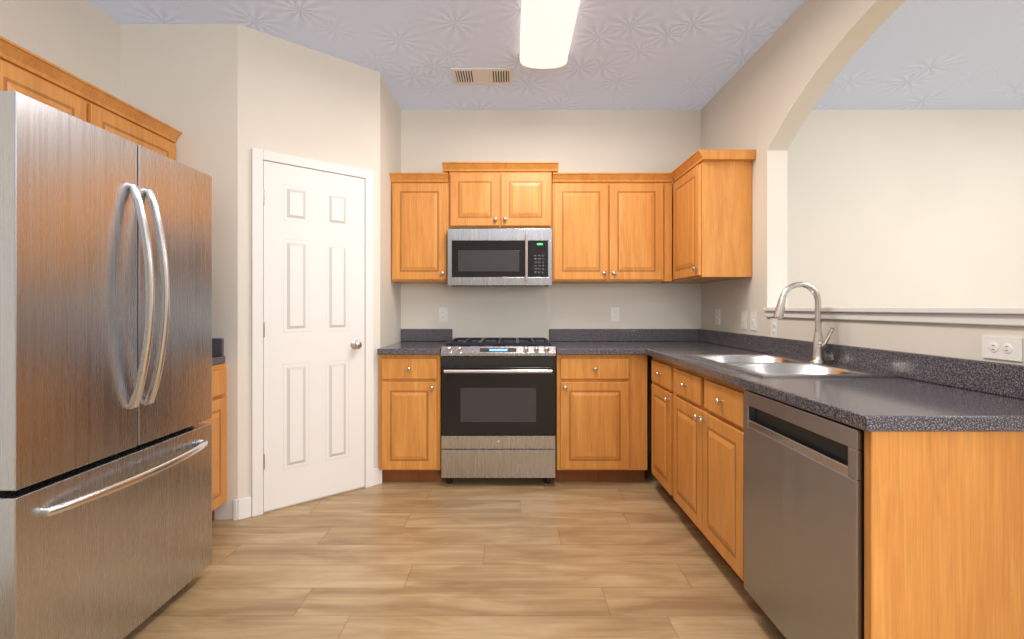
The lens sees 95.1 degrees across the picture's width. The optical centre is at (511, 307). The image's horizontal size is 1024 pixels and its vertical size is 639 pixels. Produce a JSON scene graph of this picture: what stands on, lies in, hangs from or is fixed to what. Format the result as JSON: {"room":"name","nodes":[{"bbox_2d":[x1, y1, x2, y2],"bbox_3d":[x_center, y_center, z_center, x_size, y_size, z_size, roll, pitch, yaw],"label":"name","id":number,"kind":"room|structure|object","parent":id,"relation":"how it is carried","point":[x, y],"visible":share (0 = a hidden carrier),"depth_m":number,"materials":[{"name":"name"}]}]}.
{"room":"kitchen","nodes":[
{"label":"kitchen","id":0,"kind":"room"},
{"bbox_2d":[0,0,120,98],"bbox_3d":[-2.250,-0.201,0.265,0.120,2.772,6.930,0,0,0],"label":"wall","id":1,"kind":"structure","parent":0,"point":[76,36],"depth_m":2.33,"materials":[{"name":"beige paint"}]},
{"bbox_2d":[0,36,95,125],"bbox_3d":[-2.026,-0.798,1.660,0.324,0.366,0.820,0,0,0],"label":"upper cabinet","id":2,"kind":"object","parent":1,"relation":"attached to","point":[24,71],"depth_m":1.87,"materials":[{"name":"brown wood"}]},
{"bbox_2d":[96,87,181,160],"bbox_3d":[-2.026,-0.587,2.344,0.324,0.788,0.548,0,0,0],"label":"upper cabinet","id":3,"kind":"object","parent":1,"relation":"attached to","point":[114,115],"depth_m":2.31,"materials":[{"name":"brown wood"}]},
{"bbox_2d":[121,24,400,518],"bbox_3d":[-1.540,-0.201,3.188,1.300,2.772,1.135,0,0,0],"label":"wall","id":4,"kind":"structure","parent":0,"point":[224,99],"depth_m":2.64,"materials":[{"name":"beige paint"}]},
{"bbox_2d":[233,467,381,519],"bbox_3d":[-0.020,1.127,2.885,3.066,0.115,0.558,0,0,0],"label":"baseboard","id":5,"kind":"structure","parent":4,"relation":"attached to","point":[242,508],"depth_m":2.63,"materials":[{"name":"white wood"}]},
{"bbox_2d":[252,148,373,516],"bbox_3d":[-1.199,0.140,2.886,0.720,2.090,0.020,0,0,-40],"label":"door frame","id":6,"kind":"structure","parent":4,"relation":"attached to","point":[259,156],"depth_m":2.68,"materials":[{"name":"white wood"}]},
{"bbox_2d":[263,161,364,510],"bbox_3d":[-1.199,0.164,2.885,0.470,2.018,0.399,0,0,0],"label":"pantry door","id":7,"kind":"structure","parent":4,"relation":"in","point":[313,334],"depth_m":2.86,"materials":[{"name":"white wood"}]},
{"bbox_2d":[123,455,785,638],"bbox_3d":[2.005,1.215,0.278,8.630,0.060,7.195,0,0,0],"label":"floor","id":8,"kind":"structure","parent":0,"point":[498,558],"depth_m":2.10,"materials":[{"name":"wood"}]},
{"bbox_2d":[0,91,211,638],"bbox_3d":[-1.703,0.302,1.660,0.924,1.765,0.820,0,0,0],"label":"refrigerator","id":9,"kind":"object","parent":8,"relation":"on","point":[105,381],"visible":1,"depth_m":1.50,"materials":[{"name":"silver metal"}]},
{"bbox_2d":[201,363,226,520],"bbox_3d":[-1.869,0.748,2.345,0.639,0.874,0.546,0,0,0],"label":"base cabinet","id":10,"kind":"object","parent":8,"relation":"on","point":[218,420],"visible":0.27,"depth_m":2.53,"materials":[{"name":"brown wood"}]},
{"bbox_2d":[212,338,224,364],"bbox_3d":[-1.894,0.240,2.345,0.588,0.140,0.546,0,0,0],"label":"countertop","id":11,"kind":"structure","parent":10,"relation":"on","point":[218,356],"depth_m":2.60,"materials":[{"name":"stone"}]},
{"bbox_2d":[379,354,441,480],"bbox_3d":[-0.682,0.748,3.414,0.412,0.874,0.678,0,0,0],"label":"base cabinet","id":12,"kind":"object","parent":8,"relation":"on","point":[410,449],"visible":0.85,"depth_m":3.10,"materials":[{"name":"brown wood"}]},
{"bbox_2d":[377,329,452,354],"bbox_3d":[-0.682,0.240,3.418,0.412,0.140,0.671,0,0,0],"label":"countertop","id":13,"kind":"structure","parent":12,"relation":"on","point":[413,341],"depth_m":3.53,"materials":[{"name":"stone"}]},
{"bbox_2d":[441,338,555,483],"bbox_3d":[-0.090,0.711,3.381,0.760,0.948,0.723,0,0,0],"label":"range","id":14,"kind":"object","parent":8,"relation":"on","point":[497,407],"visible":1,"depth_m":3.09,"materials":[{"name":"silver metal"}]},
{"bbox_2d":[555,354,646,480],"bbox_3d":[0.601,0.748,3.414,0.606,0.874,0.678,0,0,0],"label":"base cabinet","id":15,"kind":"object","parent":8,"relation":"on","point":[600,417],"visible":0.77,"depth_m":3.10,"materials":[{"name":"brown wood"}]},
{"bbox_2d":[549,329,644,354],"bbox_3d":[0.589,0.240,3.415,0.586,0.140,0.677,0,0,0],"label":"countertop","id":16,"kind":"structure","parent":15,"relation":"on","point":[565,341],"depth_m":3.73,"materials":[{"name":"stone"}]},
{"bbox_2d":[652,357,663,488],"bbox_3d":[1.206,0.748,2.847,0.613,0.874,0.475,0,0,0],"label":"base cabinet","id":17,"kind":"object","parent":8,"relation":"on","point":[657,364],"depth_m":2.89,"materials":[{"name":"brown wood"}]},
{"bbox_2d":[664,361,746,583],"bbox_3d":[1.206,0.748,2.251,0.613,0.874,0.878,0,0,0],"label":"base cabinet","id":18,"kind":"object","parent":8,"relation":"on","point":[698,424],"depth_m":2.17,"materials":[{"name":"brown wood"}]},
{"bbox_2d":[645,329,1023,431],"bbox_3d":[1.198,0.240,2.459,0.631,0.140,2.588,0,0,0],"label":"countertop","id":19,"kind":"structure","parent":18,"relation":"on","point":[926,393],"depth_m":1.61,"materials":[{"name":"stone"}]},
{"bbox_2d":[684,354,897,377],"bbox_3d":[1.225,0.350,2.210,0.520,0.179,0.820,0,0,0],"label":"sink","id":20,"kind":"object","parent":19,"relation":"in","point":[771,366],"visible":0.27,"depth_m":2.19,"materials":[{"name":"silver metal"}]},
{"bbox_2d":[773,282,834,363],"bbox_3d":[1.356,0.069,2.173,0.242,0.383,0.139,0,0,0],"label":"faucet","id":21,"kind":"object","parent":19,"relation":"on","point":[819,344],"visible":1,"depth_m":2.20,"materials":[{"name":"silver metal"}]},
{"bbox_2d":[913,409,1023,431],"bbox_3d":[1.196,0.290,1.495,0.390,0.040,0.660,0,0,0],"label":"countertop","id":22,"kind":"structure","parent":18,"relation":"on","point":[924,420],"depth_m":1.17,"materials":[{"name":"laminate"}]},
{"bbox_2d":[744,390,863,638],"bbox_3d":[1.194,0.751,1.510,0.601,0.868,0.596,0,0,0],"label":"dishwasher","id":23,"kind":"object","parent":8,"relation":"on","point":[803,524],"visible":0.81,"depth_m":1.44,"materials":[{"name":"silver metal"}]},
{"bbox_2d":[864,431,1023,638],"bbox_3d":[1.271,0.748,1.195,0.728,0.874,0.026,0,0,0],"label":"cabinet end panel","id":24,"kind":"object","parent":8,"relation":"on","point":[943,535],"visible":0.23,"depth_m":1.19,"materials":[{"name":"brown wood"}]},
{"bbox_2d":[88,0,1023,109],"bbox_3d":[2.005,-1.617,0.278,8.630,0.060,7.195,0,0,0],"label":"ceiling","id":25,"kind":"structure","parent":0,"point":[699,54],"depth_m":2.86,"materials":[{"name":"white paint"}]},
{"bbox_2d":[451,68,512,83],"bbox_3d":[-0.200,-1.582,3.205,0.410,0.008,0.210,0,0,0],"label":"ceiling vent","id":26,"kind":"object","parent":25,"relation":"in","point":[482,75],"visible":1,"depth_m":3.19,"materials":[{"name":"beige metal"}]},
{"bbox_2d":[519,0,579,69],"bbox_3d":[0.198,-1.540,2.330,0.303,0.093,1.220,0,0,0],"label":"ceiling light fixture","id":27,"kind":"object","parent":25,"relation":"attached to","point":[547,27],"visible":1,"depth_m":2.56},
{"bbox_2d":[401,110,1023,454],"bbox_3d":[2.005,-0.201,3.815,8.630,2.772,0.120,0,0,0],"label":"wall","id":28,"kind":"structure","parent":0,"point":[904,208],"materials":[{"name":"beige paint"}]},
{"bbox_2d":[390,169,449,283],"bbox_3d":[-0.676,-0.587,3.587,0.422,0.788,0.334,0,0,0],"label":"upper cabinet","id":29,"kind":"object","parent":28,"relation":"attached to","point":[420,202],"depth_m":3.43,"materials":[{"name":"brown wood"}]},
{"bbox_2d":[439,307,447,321],"bbox_3d":[-0.550,0.055,3.750,0.070,0.115,0.008,0,0,0],"label":"electrical outlet","id":30,"kind":"object","parent":28,"relation":"attached to","point":[443,314],"visible":1,"depth_m":3.75,"materials":[{"name":"white plastic"}]},
{"bbox_2d":[446,162,553,228],"bbox_3d":[-0.085,-0.823,3.587,0.755,0.472,0.334,0,0,0],"label":"upper cabinet","id":31,"kind":"object","parent":28,"relation":"attached to","point":[483,195],"depth_m":3.43,"materials":[{"name":"brown wood"}]},
{"bbox_2d":[448,229,551,287],"bbox_3d":[-0.087,-0.361,3.534,0.749,0.411,0.439,0,0,0],"label":"microwave","id":32,"kind":"object","parent":31,"relation":"attached to","point":[499,258],"visible":1,"depth_m":3.36,"materials":[{"name":"silver metal"}]},
{"bbox_2d":[552,169,661,283],"bbox_3d":[0.738,-0.587,3.587,0.880,0.788,0.334,0,0,0],"label":"upper cabinet","id":33,"kind":"object","parent":28,"relation":"attached to","point":[607,229],"depth_m":3.42,"materials":[{"name":"brown wood"}]},
{"bbox_2d":[611,307,619,321],"bbox_3d":[0.826,0.055,3.750,0.070,0.115,0.008,0,0,0],"label":"electrical outlet","id":34,"kind":"object","parent":28,"relation":"attached to","point":[615,314],"visible":1,"depth_m":3.75,"materials":[{"name":"white plastic"}]},
{"bbox_2d":[701,0,1023,364],"bbox_3d":[1.575,-0.201,2.042,0.120,2.772,3.425,0,0,0],"label":"wall","id":35,"kind":"structure","parent":0,"point":[763,101],"depth_m":2.66,"materials":[{"name":"beige paint"}]},
{"bbox_2d":[662,149,753,283],"bbox_3d":[1.316,-0.587,3.207,0.394,0.788,0.513,0,0,0],"label":"upper cabinet","id":36,"kind":"object","parent":35,"relation":"attached to","point":[691,223],"depth_m":2.95,"materials":[{"name":"brown wood"}]},
{"bbox_2d":[715,309,719,324],"bbox_3d":[1.510,0.070,3.440,0.008,0.115,0.070,0,0,0],"label":"outlet","id":37,"kind":"object","parent":35,"relation":"attached to","point":[717,316],"visible":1,"depth_m":3.44,"materials":[{"name":"white plastic"}]},
{"bbox_2d":[741,312,746,329],"bbox_3d":[1.508,0.085,3.050,0.012,0.115,0.070,0,0,0],"label":"light switch","id":38,"kind":"object","parent":35,"relation":"attached to","point":[744,320],"visible":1,"depth_m":3.04,"materials":[{"name":"white plastic"}]},
{"bbox_2d":[750,312,756,330],"bbox_3d":[1.508,0.085,2.930,0.012,0.115,0.070,0,0,0],"label":"light switch","id":39,"kind":"object","parent":35,"relation":"attached to","point":[753,320],"visible":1,"depth_m":2.92,"materials":[{"name":"white plastic"}]},
{"bbox_2d":[770,318,777,337],"bbox_3d":[1.510,0.120,2.700,0.008,0.115,0.070,0,0,0],"label":"outlet","id":40,"kind":"object","parent":35,"relation":"attached to","point":[773,327],"visible":0.9,"depth_m":2.70,"materials":[{"name":"white plastic"}]},
{"bbox_2d":[763,307,1023,325],"bbox_3d":[1.575,0.026,1.680,0.176,0.057,2.200,0,0,0],"label":"trim","id":41,"kind":"structure","parent":35,"relation":"on","point":[1007,316],"depth_m":1.71,"materials":[{"name":"white wood"}]},
{"bbox_2d":[982,336,1021,361],"bbox_3d":[1.510,0.125,1.447,0.008,0.070,0.115,0,0,0],"label":"outlet","id":42,"kind":"object","parent":35,"relation":"attached to","point":[1002,348],"visible":1,"depth_m":1.44,"materials":[{"name":"white plastic"}]}
]}

